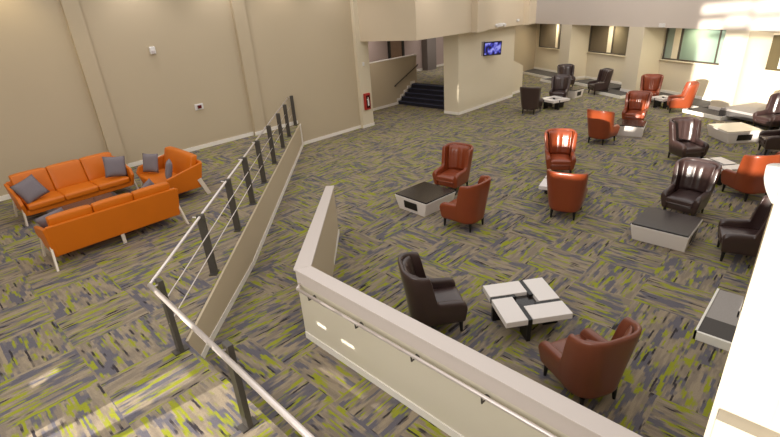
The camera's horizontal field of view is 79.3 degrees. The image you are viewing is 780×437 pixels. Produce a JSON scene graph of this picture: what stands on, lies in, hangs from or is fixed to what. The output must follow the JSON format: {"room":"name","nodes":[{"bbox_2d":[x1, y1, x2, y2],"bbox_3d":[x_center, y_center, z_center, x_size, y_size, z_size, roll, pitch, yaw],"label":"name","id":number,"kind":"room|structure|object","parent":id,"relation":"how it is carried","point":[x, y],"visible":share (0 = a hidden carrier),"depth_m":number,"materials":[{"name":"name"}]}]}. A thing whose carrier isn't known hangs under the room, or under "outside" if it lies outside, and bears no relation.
{"room":"lounge","nodes":[
{"label":"lounge","id":0,"kind":"room"},
{"bbox_2d":[0,123,298,436],"bbox_3d":[-2.150,1.269,7.833,16.550,0.849,14.106,19,33,40],"label":"floor","id":1,"kind":"structure","parent":0,"point":[86,346],"depth_m":6.58,"materials":[{"name":"carpet"}]},
{"bbox_2d":[4,152,138,225],"bbox_3d":[-7.336,-0.788,10.924,0.988,0.950,2.394,17,32,38],"label":"sofa","id":2,"kind":"object","parent":1,"relation":"on","point":[71,181],"visible":0.88,"depth_m":10.81,"materials":[{"name":"orange leather"}]},
{"bbox_2d":[9,174,49,203],"bbox_3d":[-7.744,-0.622,10.130,0.273,0.562,0.602,10,28,28],"label":"pillow","id":3,"kind":"object","parent":2,"relation":"on","point":[29,189],"visible":1,"depth_m":10.07,"materials":[{"name":"grey fabric"}]},
{"bbox_2d":[8,167,54,198],"bbox_3d":[-8.016,-0.779,10.550,0.313,0.570,0.692,17,32,38],"label":"cushion","id":4,"kind":"object","parent":2,"relation":"on","point":[44,176],"depth_m":10.57,"materials":[{"name":"fabric"}]},
{"bbox_2d":[21,190,65,210],"bbox_3d":[-7.675,-0.403,10.411,0.684,0.184,0.692,17,32,38],"label":"seat cushion","id":5,"kind":"object","parent":2,"relation":"on","point":[55,198],"depth_m":10.27,"materials":[{"name":"orange leather"}]},
{"bbox_2d":[45,159,87,189],"bbox_3d":[-7.556,-1.024,11.017,0.313,0.570,0.692,17,32,38],"label":"cushion","id":6,"kind":"object","parent":2,"relation":"on","point":[60,175],"depth_m":10.94,"materials":[{"name":"orange leather"}]},
{"bbox_2d":[56,181,98,199],"bbox_3d":[-7.214,-0.648,10.878,0.684,0.184,0.692,17,32,38],"label":"seat cushion","id":7,"kind":"object","parent":2,"relation":"on","point":[76,190],"depth_m":10.77,"materials":[{"name":"orange leather"}]},
{"bbox_2d":[79,152,111,180],"bbox_3d":[-7.095,-1.269,11.484,0.313,0.570,0.692,17,32,38],"label":"cushion","id":8,"kind":"object","parent":2,"relation":"on","point":[92,166],"depth_m":11.33,"materials":[{"name":"orange leather"}]},
{"bbox_2d":[89,176,129,190],"bbox_3d":[-6.754,-0.893,11.345,0.684,0.184,0.692,17,32,38],"label":"seat cushion","id":9,"kind":"object","parent":2,"relation":"on","point":[102,183],"depth_m":11.19,"materials":[{"name":"orange leather"}]},
{"bbox_2d":[102,156,127,177],"bbox_3d":[-6.579,-1.242,11.264,0.220,0.576,0.594,17,32,38],"label":"pillow","id":10,"kind":"object","parent":2,"relation":"on","point":[114,166],"visible":1,"depth_m":11.20,"materials":[{"name":"grey fabric"}]},
{"bbox_2d":[46,192,117,212],"bbox_3d":[-6.492,-0.148,10.125,0.680,0.350,1.320,19,33,40],"label":"coffee table","id":11,"kind":"object","parent":1,"relation":"on","point":[89,201],"visible":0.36,"depth_m":10.17,"materials":[{"name":"clear glass"}]},
{"bbox_2d":[34,182,188,271],"bbox_3d":[-5.303,-0.037,8.986,0.988,0.950,2.374,19,33,40],"label":"sofa","id":12,"kind":"object","parent":1,"relation":"on","point":[76,228],"visible":1,"depth_m":8.57,"materials":[{"name":"orange leather"}]},
{"bbox_2d":[45,204,92,225],"bbox_3d":[-5.587,0.095,8.282,0.313,0.570,0.685,19,33,40],"label":"cushion","id":13,"kind":"object","parent":12,"relation":"on","point":[82,215],"depth_m":8.14,"materials":[{"name":"orange leather"}]},
{"bbox_2d":[90,192,132,211],"bbox_3d":[-5.113,-0.142,8.730,0.313,0.570,0.685,19,33,40],"label":"cushion","id":14,"kind":"object","parent":12,"relation":"on","point":[123,202],"depth_m":8.57,"materials":[{"name":"orange leather"}]},
{"bbox_2d":[131,182,169,199],"bbox_3d":[-4.639,-0.379,9.177,0.313,0.570,0.685,19,33,40],"label":"cushion","id":15,"kind":"object","parent":12,"relation":"on","point":[159,191],"depth_m":9.02,"materials":[{"name":"orange leather"}]},
{"bbox_2d":[136,146,210,193],"bbox_3d":[-5.262,-1.087,11.273,1.754,0.950,0.988,19,33,40],"label":"loveseat","id":16,"kind":"object","parent":1,"relation":"on","point":[187,170],"visible":0.72,"depth_m":11.00,"materials":[{"name":"orange leather"}]},
{"bbox_2d":[142,153,158,172],"bbox_3d":[-5.785,-1.341,11.363,0.460,0.438,0.211,3,26,15],"label":"pillow","id":17,"kind":"object","parent":16,"relation":"on","point":[150,161],"visible":1,"depth_m":11.29,"materials":[{"name":"grey fabric"}]},
{"bbox_2d":[140,168,175,183],"bbox_3d":[-5.359,-0.931,11.223,1.452,0.184,0.684,19,33,40],"label":"seat cushion","id":18,"kind":"object","parent":16,"relation":"on","point":[155,177],"depth_m":11.28,"materials":[{"name":"orange leather"}]},
{"bbox_2d":[164,146,196,173],"bbox_3d":[-5.084,-1.354,11.373,1.452,0.570,0.313,19,33,40],"label":"cushion","id":19,"kind":"object","parent":16,"relation":"on","point":[181,160],"depth_m":11.20,"materials":[{"name":"orange leather"}]},
{"bbox_2d":[147,96,314,436],"bbox_3d":[-2.389,-0.351,9.109,2.918,1.060,17.511,-10,25,-13],"label":"guard railing","id":20,"kind":"object","parent":1,"relation":"on","point":[227,353],"visible":1,"depth_m":5.87,"materials":[{"name":"metal"}]},
{"bbox_2d":[0,0,360,195],"bbox_3d":[-7.248,-4.284,13.074,0.300,7.200,17.900,19,33,40],"label":"wall","id":21,"kind":"structure","parent":0,"point":[303,50],"depth_m":13.66,"materials":[{"name":"paint"}]},
{"bbox_2d":[59,0,127,164],"bbox_3d":[-7.839,-4.266,12.098,0.140,6.350,0.380,19,33,40],"label":"trim","id":22,"kind":"structure","parent":21,"relation":"attached to","point":[71,9],"depth_m":12.28,"materials":[{"name":"paint"}]},
{"bbox_2d":[0,120,374,200],"bbox_3d":[-6.943,-1.456,14.349,0.490,0.970,17.830,19,33,40],"label":"baseboard","id":23,"kind":"structure","parent":21,"relation":"attached to","point":[4,197],"depth_m":15.95,"materials":[{"name":"white"}]},
{"bbox_2d":[229,0,265,134],"bbox_3d":[-4.703,-5.834,15.060,0.140,6.350,0.440,19,33,40],"label":"trim","id":24,"kind":"structure","parent":21,"relation":"attached to","point":[238,9],"depth_m":15.35,"materials":[{"name":"paint"}]},
{"bbox_2d":[350,0,373,127],"bbox_3d":[-1.283,-7.215,18.596,0.470,7.200,0.620,19,33,40],"label":"trim","id":25,"kind":"structure","parent":21,"relation":"attached to","point":[361,52],"depth_m":18.91,"materials":[{"name":"paint"}]},
{"bbox_2d":[186,123,301,354],"bbox_3d":[-2.987,-0.585,12.021,0.040,0.838,12.474,-5,25,-1],"label":"wall","id":26,"kind":"structure","parent":0,"point":[244,251],"depth_m":9.08,"materials":[{"name":"paint"}]},
{"bbox_2d":[201,124,303,358],"bbox_3d":[-2.958,-0.587,12.022,0.018,0.838,12.434,-5,25,-1],"label":"baseboard","id":27,"kind":"structure","parent":26,"relation":"attached to","point":[228,308],"depth_m":9.24,"materials":[{"name":"white"}]},
{"bbox_2d":[293,186,337,276],"bbox_3d":[-1.212,0.512,8.615,0.236,1.460,4.040,-4,25,0],"label":"wall","id":28,"kind":"structure","parent":0,"point":[317,251],"depth_m":8.30,"materials":[{"name":"paint"}]},
{"bbox_2d":[205,261,450,436],"bbox_3d":[0.364,2.251,5.977,10.033,0.298,3.555,19,33,40],"label":"floor","id":29,"kind":"structure","parent":0,"point":[329,398],"depth_m":6.26,"materials":[{"name":"carpet"}]},
{"bbox_2d":[369,54,416,107],"bbox_3d":[-0.490,-6.473,22.828,0.180,2.240,5.420,19,33,40],"label":"wall","id":30,"kind":"structure","parent":0,"point":[385,74],"depth_m":23.20,"materials":[{"name":"paint"}]},
{"bbox_2d":[368,37,443,68],"bbox_3d":[2.403,-10.589,28.960,0.200,2.580,20.100,19,33,40],"label":"wall","id":31,"kind":"structure","parent":0,"point":[378,50],"depth_m":27.61,"materials":[{"name":"beige paint"}]},
{"bbox_2d":[387,41,404,58],"bbox_3d":[0.370,-9.379,26.879,0.100,2.358,1.290,19,33,40],"label":"door","id":32,"kind":"structure","parent":31,"relation":"in","point":[395,48],"depth_m":26.71,"materials":[{"name":"brown wood"}]},
{"bbox_2d":[422,38,436,69],"bbox_3d":[2.360,-10.360,28.468,0.420,2.580,0.850,19,33,40],"label":"trim","id":33,"kind":"structure","parent":31,"relation":"attached to","point":[428,45],"depth_m":28.43,"materials":[{"name":"grey paint"}]},
{"bbox_2d":[417,66,443,84],"bbox_3d":[4.763,-8.280,27.683,6.400,0.839,20.100,19,33,40],"label":"floor","id":34,"kind":"structure","parent":0,"point":[434,76],"depth_m":26.29,"materials":[{"name":"carpet"}]},
{"bbox_2d":[357,0,523,41],"bbox_3d":[-1.490,-11.282,23.418,13.900,3.800,8.900,19,33,40],"label":"wall","id":35,"kind":"structure","parent":0,"point":[379,20],"depth_m":17.82,"materials":[{"name":"paint"}]},
{"bbox_2d":[471,0,486,32],"bbox_3d":[3.598,-9.510,18.815,0.290,3.815,0.700,19,33,40],"label":"trim","id":36,"kind":"structure","parent":35,"relation":"attached to","point":[479,7],"depth_m":19.21,"materials":[{"name":"paint"}]},
{"bbox_2d":[523,0,536,24],"bbox_3d":[6.491,-10.956,21.549,0.290,3.815,0.670,19,33,40],"label":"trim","id":37,"kind":"structure","parent":35,"relation":"attached to","point":[529,17],"depth_m":21.97,"materials":[{"name":"paint"}]},
{"bbox_2d":[294,266,641,436],"bbox_3d":[1.286,2.186,4.591,6.948,1.460,0.207,19,33,40],"label":"wall","id":38,"kind":"structure","parent":0,"point":[455,406],"depth_m":5.06,"materials":[{"name":"paint"}]},
{"bbox_2d":[305,331,463,436],"bbox_3d":[1.253,2.562,4.677,6.921,0.110,0.016,19,33,40],"label":"baseboard","id":39,"kind":"structure","parent":38,"relation":"attached to","point":[371,378],"depth_m":5.83,"materials":[{"name":"white"}]},
{"bbox_2d":[296,283,556,436],"bbox_3d":[0.998,1.764,4.447,6.388,0.131,0.131,19,33,41],"label":"handrail","id":40,"kind":"object","parent":38,"relation":"attached to","point":[486,397],"visible":1,"depth_m":4.85,"materials":[{"name":"silver metal"}]},
{"bbox_2d":[443,26,514,111],"bbox_3d":[4.227,-7.026,21.943,0.790,3.400,4.600,19,33,40],"label":"wall","id":41,"kind":"structure","parent":0,"point":[471,79],"depth_m":21.09,"materials":[{"name":"paint"}]},
{"bbox_2d":[444,94,512,114],"bbox_3d":[4.335,-5.533,22.615,0.815,0.120,4.645,19,33,40],"label":"baseboard","id":42,"kind":"structure","parent":41,"relation":"attached to","point":[509,96],"depth_m":21.83,"materials":[{"name":"white"}]},
{"bbox_2d":[483,41,501,55],"bbox_3d":[4.569,-7.639,21.115,0.820,0.594,0.332,-7,25,-7],"label":"television","id":43,"kind":"object","parent":41,"relation":"attached to","point":[493,47],"visible":1,"depth_m":21.00,"materials":[{"name":"black paint"}]},
{"bbox_2d":[255,74,779,436],"bbox_3d":[1.883,-3.675,19.303,28.200,0.200,38.000,19,33,40],"label":"floor","id":44,"kind":"structure","parent":0,"point":[668,386],"depth_m":10.13,"materials":[{"name":"carpet"}]},
{"bbox_2d":[398,83,443,109],"bbox_3d":[2.096,-6.040,23.169,3.400,0.854,1.402,19,33,40],"label":"stairs","id":45,"kind":"structure","parent":44,"relation":"on","point":[419,94],"depth_m":23.32,"materials":[{"name":"carpet"}]},
{"bbox_2d":[395,181,455,216],"bbox_3d":[0.886,-0.488,11.772,1.088,0.395,1.075,-24,31,-37],"label":"table","id":46,"kind":"object","parent":44,"relation":"on","point":[423,199],"visible":0.95,"depth_m":11.52,"materials":[{"name":"white laminate"}]},
{"bbox_2d":[397,252,467,331],"bbox_3d":[0.641,1.154,7.304,0.957,1.160,0.875,-7,25,-7],"label":"armchair","id":47,"kind":"object","parent":44,"relation":"on","point":[431,302],"visible":0.96,"depth_m":7.05,"materials":[{"name":"leather"}]},
{"bbox_2d":[402,256,417,276],"bbox_3d":[0.345,1.000,7.185,0.272,0.641,0.625,-7,25,-7],"label":"cushion","id":48,"kind":"object","parent":47,"relation":"on","point":[410,264],"depth_m":7.32,"materials":[{"name":"leather"}]},
{"bbox_2d":[433,286,463,301],"bbox_3d":[0.763,1.289,7.385,0.730,0.178,0.550,-7,25,-7],"label":"seat cushion","id":49,"kind":"object","parent":47,"relation":"on","point":[442,293],"depth_m":7.40,"materials":[{"name":"leather"}]},
{"bbox_2d":[432,142,473,194],"bbox_3d":[1.716,-1.348,12.612,0.875,1.160,0.957,16,31,36],"label":"armchair","id":50,"kind":"object","parent":44,"relation":"on","point":[454,170],"visible":1,"depth_m":12.59,"materials":[{"name":"orange leather"}]},
{"bbox_2d":[436,169,460,183],"bbox_3d":[1.655,-1.159,12.601,0.550,0.178,0.730,16,31,36],"label":"seat cushion","id":51,"kind":"object","parent":50,"relation":"on","point":[444,176],"depth_m":12.46,"materials":[{"name":"red leather"}]},
{"bbox_2d":[448,144,469,169],"bbox_3d":[1.885,-1.639,12.723,0.625,0.641,0.272,16,31,36],"label":"cushion","id":52,"kind":"object","parent":50,"relation":"on","point":[457,153],"depth_m":12.76,"materials":[{"name":"red leather"}]},
{"bbox_2d":[439,175,490,232],"bbox_3d":[1.708,-0.373,10.482,0.957,1.160,0.875,19,33,40],"label":"armchair","id":53,"kind":"object","parent":44,"relation":"on","point":[469,206],"visible":1,"depth_m":10.17,"materials":[{"name":"orange leather"}]},
{"bbox_2d":[483,277,572,341],"bbox_3d":[2.109,1.431,7.371,1.020,0.420,1.020,-7,25,-7],"label":"coffee table","id":54,"kind":"object","parent":44,"relation":"on","point":[525,303],"visible":1,"depth_m":7.20,"materials":[{"name":"white laminate"}]},
{"bbox_2d":[514,295,535,306],"bbox_3d":[2.101,1.312,7.317,0.337,0.040,0.337,-7,25,-7],"label":"tray","id":55,"kind":"object","parent":54,"relation":"on","point":[526,300],"depth_m":7.35,"materials":[{"name":"black glass"}]},
{"bbox_2d":[520,87,543,114],"bbox_3d":[6.058,-5.117,20.205,0.875,1.160,0.957,13,30,33],"label":"armchair","id":56,"kind":"object","parent":44,"relation":"on","point":[531,99],"visible":1,"depth_m":19.87,"materials":[{"name":"leather"}]},
{"bbox_2d":[523,69,556,77],"bbox_3d":[9.430,-9.408,30.309,1.325,0.135,5.400,-10,25,-14],"label":"ledge","id":57,"kind":"object","parent":44,"relation":"on","point":[534,72],"visible":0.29,"depth_m":29.61,"materials":[{"name":"paint"}]},
{"bbox_2d":[543,96,569,109],"bbox_3d":[7.284,-5.134,20.947,0.960,0.420,0.960,-15,27,-23],"label":"coffee table","id":58,"kind":"object","parent":44,"relation":"on","point":[559,101],"visible":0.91,"depth_m":20.74,"materials":[{"name":"white laminate"}]},
{"bbox_2d":[544,128,576,172],"bbox_3d":[4.797,-1.869,13.294,0.875,1.160,0.957,2,25,13],"label":"armchair","id":59,"kind":"object","parent":44,"relation":"on","point":[560,143],"visible":0.99,"depth_m":13.32,"materials":[{"name":"orange leather"}]},
{"bbox_2d":[550,154,570,165],"bbox_3d":[4.781,-1.673,13.262,0.550,0.178,0.730,2,25,13],"label":"seat cushion","id":60,"kind":"object","parent":59,"relation":"on","point":[555,159],"depth_m":13.01,"materials":[{"name":"red leather"}]},
{"bbox_2d":[549,130,571,154],"bbox_3d":[4.850,-2.177,13.461,0.625,0.641,0.272,2,25,13],"label":"cushion","id":61,"kind":"object","parent":59,"relation":"on","point":[560,141],"depth_m":13.43,"materials":[{"name":"red leather"}]},
{"bbox_2d":[549,74,571,97],"bbox_3d":[7.938,-6.059,21.983,0.875,1.160,0.957,10,28,27],"label":"armchair","id":62,"kind":"object","parent":44,"relation":"on","point":[560,83],"visible":0.9,"depth_m":22.04,"materials":[{"name":"leather"}]},
{"bbox_2d":[554,76,568,90],"bbox_3d":[8.061,-6.360,22.124,0.625,0.641,0.272,10,28,27],"label":"cushion","id":63,"kind":"object","parent":62,"relation":"on","point":[560,82],"depth_m":22.12,"materials":[{"name":"leather"}]},
{"bbox_2d":[557,64,575,86],"bbox_3d":[9.396,-7.602,25.140,0.875,1.160,0.957,-1,25,6],"label":"armchair","id":64,"kind":"object","parent":44,"relation":"on","point":[565,69],"visible":0.59,"depth_m":25.22,"materials":[{"name":"leather"}]},
{"bbox_2d":[547,169,588,220],"bbox_3d":[4.020,-0.629,10.701,0.875,1.160,0.957,10,28,28],"label":"armchair","id":65,"kind":"object","parent":44,"relation":"on","point":[567,192],"visible":1,"depth_m":10.34,"materials":[{"name":"orange leather"}]},
{"bbox_2d":[538,317,641,405],"bbox_3d":[2.466,1.689,5.867,0.875,1.160,0.957,-11,26,-16],"label":"armchair","id":66,"kind":"object","parent":44,"relation":"on","point":[588,365],"visible":0.99,"depth_m":5.53,"materials":[{"name":"brown leather"}]},
{"bbox_2d":[551,334,584,352],"bbox_3d":[2.440,1.795,6.034,0.550,0.178,0.730,-11,26,-16],"label":"seat cushion","id":67,"kind":"object","parent":66,"relation":"on","point":[559,344],"depth_m":6.24,"materials":[{"name":"brown leather"}]},
{"bbox_2d":[585,325,632,341],"bbox_3d":[2.546,1.609,5.531,0.625,0.641,0.272,-11,26,-16],"label":"cushion","id":68,"kind":"object","parent":66,"relation":"on","point":[629,331],"depth_m":5.47,"materials":[{"name":"brown leather"}]},
{"bbox_2d":[587,68,613,94],"bbox_3d":[10.326,-6.718,23.071,0.957,1.160,0.875,-5,25,-3],"label":"armchair","id":69,"kind":"object","parent":44,"relation":"on","point":[602,83],"visible":0.99,"depth_m":22.91,"materials":[{"name":"leather"}]},
{"bbox_2d":[587,109,619,144],"bbox_3d":[7.051,-3.105,15.664,0.957,1.160,0.875,-21,30,-33],"label":"armchair","id":70,"kind":"object","parent":44,"relation":"on","point":[601,125],"visible":1,"depth_m":15.37,"materials":[{"name":"orange leather"}]},
{"bbox_2d":[595,89,626,98],"bbox_3d":[10.877,-6.051,22.763,0.925,0.135,1.790,-10,25,-14],"label":"coffee table","id":71,"kind":"object","parent":44,"relation":"on","point":[618,94],"visible":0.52,"depth_m":22.61,"materials":[{"name":"paint"}]},
{"bbox_2d":[616,119,646,136],"bbox_3d":[8.433,-3.167,16.511,0.927,0.395,0.916,11,29,30],"label":"table","id":72,"kind":"object","parent":44,"relation":"on","point":[632,128],"visible":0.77,"depth_m":16.22,"materials":[{"name":"white laminate"}]},
{"bbox_2d":[622,90,652,119],"bbox_3d":[9.157,-4.091,17.507,0.875,1.160,0.957,13,30,33],"label":"armchair","id":73,"kind":"object","parent":44,"relation":"on","point":[637,102],"visible":0.96,"depth_m":17.52,"materials":[{"name":"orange leather"}]},
{"bbox_2d":[629,92,648,110],"bbox_3d":[9.309,-4.387,17.630,0.625,0.641,0.272,13,30,33],"label":"cushion","id":74,"kind":"object","parent":73,"relation":"on","point":[637,100],"depth_m":17.63,"materials":[{"name":"red leather"}]},
{"bbox_2d":[640,74,663,99],"bbox_3d":[11.409,-5.676,20.636,0.875,1.160,0.957,11,29,30],"label":"armchair","id":75,"kind":"object","parent":44,"relation":"on","point":[652,83],"visible":0.73,"depth_m":20.72,"materials":[{"name":"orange leather"}]},
{"bbox_2d":[643,75,660,90],"bbox_3d":[11.545,-5.975,20.770,0.625,0.641,0.272,11,29,30],"label":"cushion","id":76,"kind":"object","parent":75,"relation":"on","point":[650,82],"depth_m":20.77,"materials":[{"name":"red leather"}]},
{"bbox_2d":[631,207,702,251],"bbox_3d":[5.584,0.216,9.542,1.048,0.395,1.036,19,33,40],"label":"table","id":77,"kind":"object","parent":44,"relation":"on","point":[664,228],"visible":1,"depth_m":9.32,"materials":[{"name":"white laminate"}]},
{"bbox_2d":[667,81,699,112],"bbox_3d":[11.683,-4.852,18.795,0.957,1.160,0.875,6,26,21],"label":"armchair","id":78,"kind":"object","parent":44,"relation":"on","point":[685,99],"visible":1,"depth_m":18.59,"materials":[{"name":"orange leather"}]},
{"bbox_2d":[668,116,708,158],"bbox_3d":[8.552,-2.258,13.591,0.875,1.160,0.957,-5,25,-3],"label":"armchair","id":79,"kind":"object","parent":44,"relation":"on","point":[684,132],"visible":0.99,"depth_m":13.58,"materials":[{"name":"leather"}]},
{"bbox_2d":[673,119,693,141],"bbox_3d":[8.515,-2.564,13.766,0.625,0.641,0.272,-5,25,-3],"label":"cushion","id":80,"kind":"object","parent":79,"relation":"on","point":[684,127],"depth_m":13.73,"materials":[{"name":"leather"}]},
{"bbox_2d":[681,141,704,153],"bbox_3d":[8.571,-2.063,13.556,0.550,0.178,0.730,-5,25,-3],"label":"seat cushion","id":81,"kind":"object","parent":79,"relation":"on","point":[691,147],"depth_m":13.29,"materials":[{"name":"leather"}]},
{"bbox_2d":[661,157,721,215],"bbox_3d":[6.599,-0.645,10.356,0.957,1.160,0.875,-21,30,-33],"label":"armchair","id":82,"kind":"object","parent":44,"relation":"on","point":[694,180],"visible":0.98,"depth_m":10.35,"materials":[{"name":"leather"}]},
{"bbox_2d":[666,189,701,208],"bbox_3d":[6.521,-0.462,10.361,0.730,0.178,0.550,-21,30,-33],"label":"seat cushion","id":83,"kind":"object","parent":82,"relation":"on","point":[680,198],"depth_m":10.26,"materials":[{"name":"leather"}]},
{"bbox_2d":[679,160,715,192],"bbox_3d":[6.811,-0.921,10.428,0.272,0.641,0.625,-21,30,-33],"label":"cushion","id":84,"kind":"object","parent":82,"relation":"on","point":[695,176],"depth_m":10.45,"materials":[{"name":"leather"}]},
{"bbox_2d":[682,107,732,120],"bbox_3d":[12.392,-4.087,18.250,0.865,0.135,1.690,-10,25,-14],"label":"coffee table","id":85,"kind":"object","parent":44,"relation":"on","point":[699,111],"visible":0.86,"depth_m":18.20,"materials":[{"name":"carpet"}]},
{"bbox_2d":[692,288,743,350],"bbox_3d":[5.631,1.695,6.618,2.060,0.135,1.420,19,33,40],"label":"table","id":86,"kind":"object","parent":44,"relation":"on","point":[717,326],"visible":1,"depth_m":6.97,"materials":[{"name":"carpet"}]},
{"bbox_2d":[702,157,739,185],"bbox_3d":[8.439,-1.223,12.235,0.960,0.420,0.960,-5,25,-3],"label":"coffee table","id":87,"kind":"object","parent":44,"relation":"on","point":[726,164],"visible":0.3,"depth_m":12.07,"materials":[{"name":"white laminate"}]},
{"bbox_2d":[707,122,762,143],"bbox_3d":[11.136,-2.773,15.253,1.115,0.395,1.128,-3,25,3],"label":"table","id":88,"kind":"object","parent":44,"relation":"on","point":[736,132],"visible":0.87,"depth_m":14.88,"materials":[{"name":"white laminate"}]},
{"bbox_2d":[717,195,771,260],"bbox_3d":[6.568,0.200,8.515,0.957,1.160,0.875,9,28,26],"label":"armchair","id":89,"kind":"object","parent":44,"relation":"on","point":[735,236],"visible":0.65,"depth_m":8.56,"materials":[{"name":"leather"}]},
{"bbox_2d":[717,226,758,242],"bbox_3d":[6.478,0.333,8.632,0.730,0.178,0.550,9,28,26],"label":"seat cushion","id":90,"kind":"object","parent":89,"relation":"on","point":[722,230],"depth_m":8.73,"materials":[{"name":"leather"}]},
{"bbox_2d":[759,203,771,229],"bbox_3d":[6.811,0.052,8.302,0.272,0.641,0.625,9,28,26],"label":"cushion","id":91,"kind":"object","parent":89,"relation":"on","point":[766,207],"depth_m":8.60,"materials":[{"name":"leather"}]},
{"bbox_2d":[721,152,779,201],"bbox_3d":[8.457,-1.056,10.979,0.875,1.160,0.957,-5,25,-3],"label":"armchair","id":92,"kind":"object","parent":44,"relation":"on","point":[748,179],"visible":0.79,"depth_m":10.71,"materials":[{"name":"orange leather"}]},
{"bbox_2d":[753,93,779,129],"bbox_3d":[12.941,-3.558,15.784,0.957,1.160,0.875,-8,25,-9],"label":"armchair","id":93,"kind":"object","parent":44,"relation":"on","point":[770,117],"visible":0.99,"depth_m":15.93,"materials":[{"name":"leather"}]},
{"bbox_2d":[755,114,777,122],"bbox_3d":[12.840,-3.394,15.834,0.730,0.178,0.550,-8,25,-9],"label":"seat cushion","id":94,"kind":"object","parent":93,"relation":"on","point":[760,118],"depth_m":15.80,"materials":[{"name":"leather"}]},
{"bbox_2d":[771,94,779,113],"bbox_3d":[13.209,-3.787,15.744,0.272,0.641,0.625,-8,25,-9],"label":"cushion","id":95,"kind":"object","parent":93,"relation":"on","point":[775,101],"depth_m":15.95,"materials":[{"name":"leather"}]},
{"bbox_2d":[758,129,779,154],"bbox_3d":[11.335,-2.428,13.552,0.957,1.160,0.875,6,26,21],"label":"armchair","id":96,"kind":"object","parent":44,"relation":"on","point":[768,139],"visible":0.99,"depth_m":13.62,"materials":[{"name":"leather"}]},
{"bbox_2d":[759,135,779,143],"bbox_3d":[11.239,-2.290,13.660,0.730,0.178,0.550,6,26,21],"label":"seat cushion","id":97,"kind":"object","parent":96,"relation":"on","point":[762,138],"depth_m":13.77,"materials":[{"name":"leather"}]},
{"bbox_3d":[14.105,-3.213,16.089,3.953,0.135,3.047,19,33,40],"label":"ledge","id":98,"kind":"object","parent":44,"relation":"on","visible":0},
{"bbox_2d":[719,102,779,127],"bbox_3d":[13.681,-3.506,16.329,1.720,0.280,3.490,-10,25,-14],"label":"coffee table","id":99,"kind":"object","parent":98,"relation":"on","point":[743,111],"visible":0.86,"depth_m":17.20,"materials":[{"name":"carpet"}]},
{"bbox_2d":[512,61,522,91],"bbox_3d":[6.370,-7.387,24.247,0.180,1.880,1.550,19,33,40],"label":"wall","id":100,"kind":"structure","parent":0,"point":[517,68],"depth_m":24.39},
{"bbox_2d":[514,23,536,70],"bbox_3d":[7.740,-10.383,28.735,1.955,3.420,12.191,11,28,29],"label":"wall","id":101,"kind":"structure","parent":0,"point":[525,35],"depth_m":30.12,"materials":[{"name":"paint"}]},
{"bbox_2d":[534,24,779,103],"bbox_3d":[12.390,-8.015,22.661,0.200,3.600,24.400,-10,25,-14],"label":"wall","id":102,"kind":"structure","parent":0,"point":[676,74],"depth_m":21.45,"materials":[{"name":"paint"}]},
{"bbox_2d":[537,24,561,49],"bbox_3d":[9.986,-11.333,29.226,0.130,1.500,2.650,-10,25,-14],"label":"window","id":103,"kind":"structure","parent":102,"relation":"in","point":[550,34],"depth_m":29.33,"materials":[{"name":"brown"}]},
{"bbox_2d":[557,24,590,79],"bbox_3d":[10.397,-9.413,26.694,1.200,3.030,0.920,-10,25,-14],"label":"column","id":104,"kind":"structure","parent":102,"relation":"attached to","point":[574,39],"depth_m":26.24,"materials":[{"name":"paint"}]},
{"bbox_2d":[586,25,628,56],"bbox_3d":[11.511,-9.325,24.581,0.130,1.470,3.440,-10,25,-14],"label":"window","id":105,"kind":"structure","parent":102,"relation":"in","point":[606,40],"depth_m":24.67,"materials":[{"name":"brown"}]},
{"bbox_2d":[534,67,710,100],"bbox_3d":[12.430,-6.469,23.177,0.035,0.120,19.500,-10,25,-14],"label":"baseboard","id":106,"kind":"structure","parent":102,"relation":"attached to","point":[555,71],"depth_m":23.29,"materials":[{"name":"white"}]},
{"bbox_2d":[621,27,665,89],"bbox_3d":[11.889,-7.436,22.156,1.200,3.030,0.920,-10,25,-14],"label":"column","id":107,"kind":"structure","parent":102,"relation":"attached to","point":[644,48],"depth_m":21.73,"materials":[{"name":"paint"}]},
{"bbox_2d":[659,28,725,65],"bbox_3d":[13.008,-7.354,20.019,0.130,1.440,3.500,-10,25,-14],"label":"window","id":108,"kind":"structure","parent":102,"relation":"in","point":[694,46],"depth_m":20.11,"materials":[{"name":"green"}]},
{"bbox_2d":[710,30,774,107],"bbox_3d":[13.303,-5.562,17.855,1.200,3.030,0.920,-10,25,-14],"label":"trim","id":109,"kind":"structure","parent":102,"relation":"attached to","point":[744,55],"depth_m":17.49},
{"bbox_2d":[763,35,779,72],"bbox_3d":[14.429,-5.404,15.743,0.130,1.240,3.680,-10,25,-14],"label":"window","id":110,"kind":"structure","parent":102,"relation":"in","point":[773,62],"depth_m":17.10,"materials":[{"name":"brown"}]},
{"bbox_2d":[535,0,779,31],"bbox_3d":[12.047,-10.346,19.824,1.400,4.170,21.400,-10,25,-14],"label":"wall","id":111,"kind":"structure","parent":0,"point":[747,15],"depth_m":19.74,"materials":[{"name":"paint"}]},
{"bbox_2d":[704,185,779,436],"bbox_3d":[2.551,0.176,1.886,1.618,7.200,0.600,19,33,40],"label":"wall pier","id":112,"kind":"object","parent":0,"point":[774,425],"visible":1,"depth_m":2.43,"materials":[{"name":"beige paint"}]},
{"bbox_2d":[710,408,779,436],"bbox_3d":[2.467,2.419,2.620,1.585,2.530,0.100,19,33,40],"label":"trim","id":113,"kind":"structure","parent":112,"relation":"attached to","point":[727,424],"depth_m":2.54,"materials":[{"name":"beige paint"}]},
{"bbox_2d":[720,211,779,425],"bbox_3d":[1.775,-1.044,1.586,0.220,4.640,0.015,19,33,40],"label":"column","id":114,"kind":"structure","parent":112,"relation":"attached to","point":[752,388],"depth_m":2.38,"materials":[{"name":"beige paint"}]},
{"bbox_2d":[764,163,779,203],"bbox_3d":[1.732,-0.156,2.143,0.066,0.170,0.132,19,33,40],"label":"wall sconce","id":115,"kind":"object","parent":112,"relation":"attached to","point":[772,171],"visible":0.98,"depth_m":2.10,"materials":[{"name":"white paint"}]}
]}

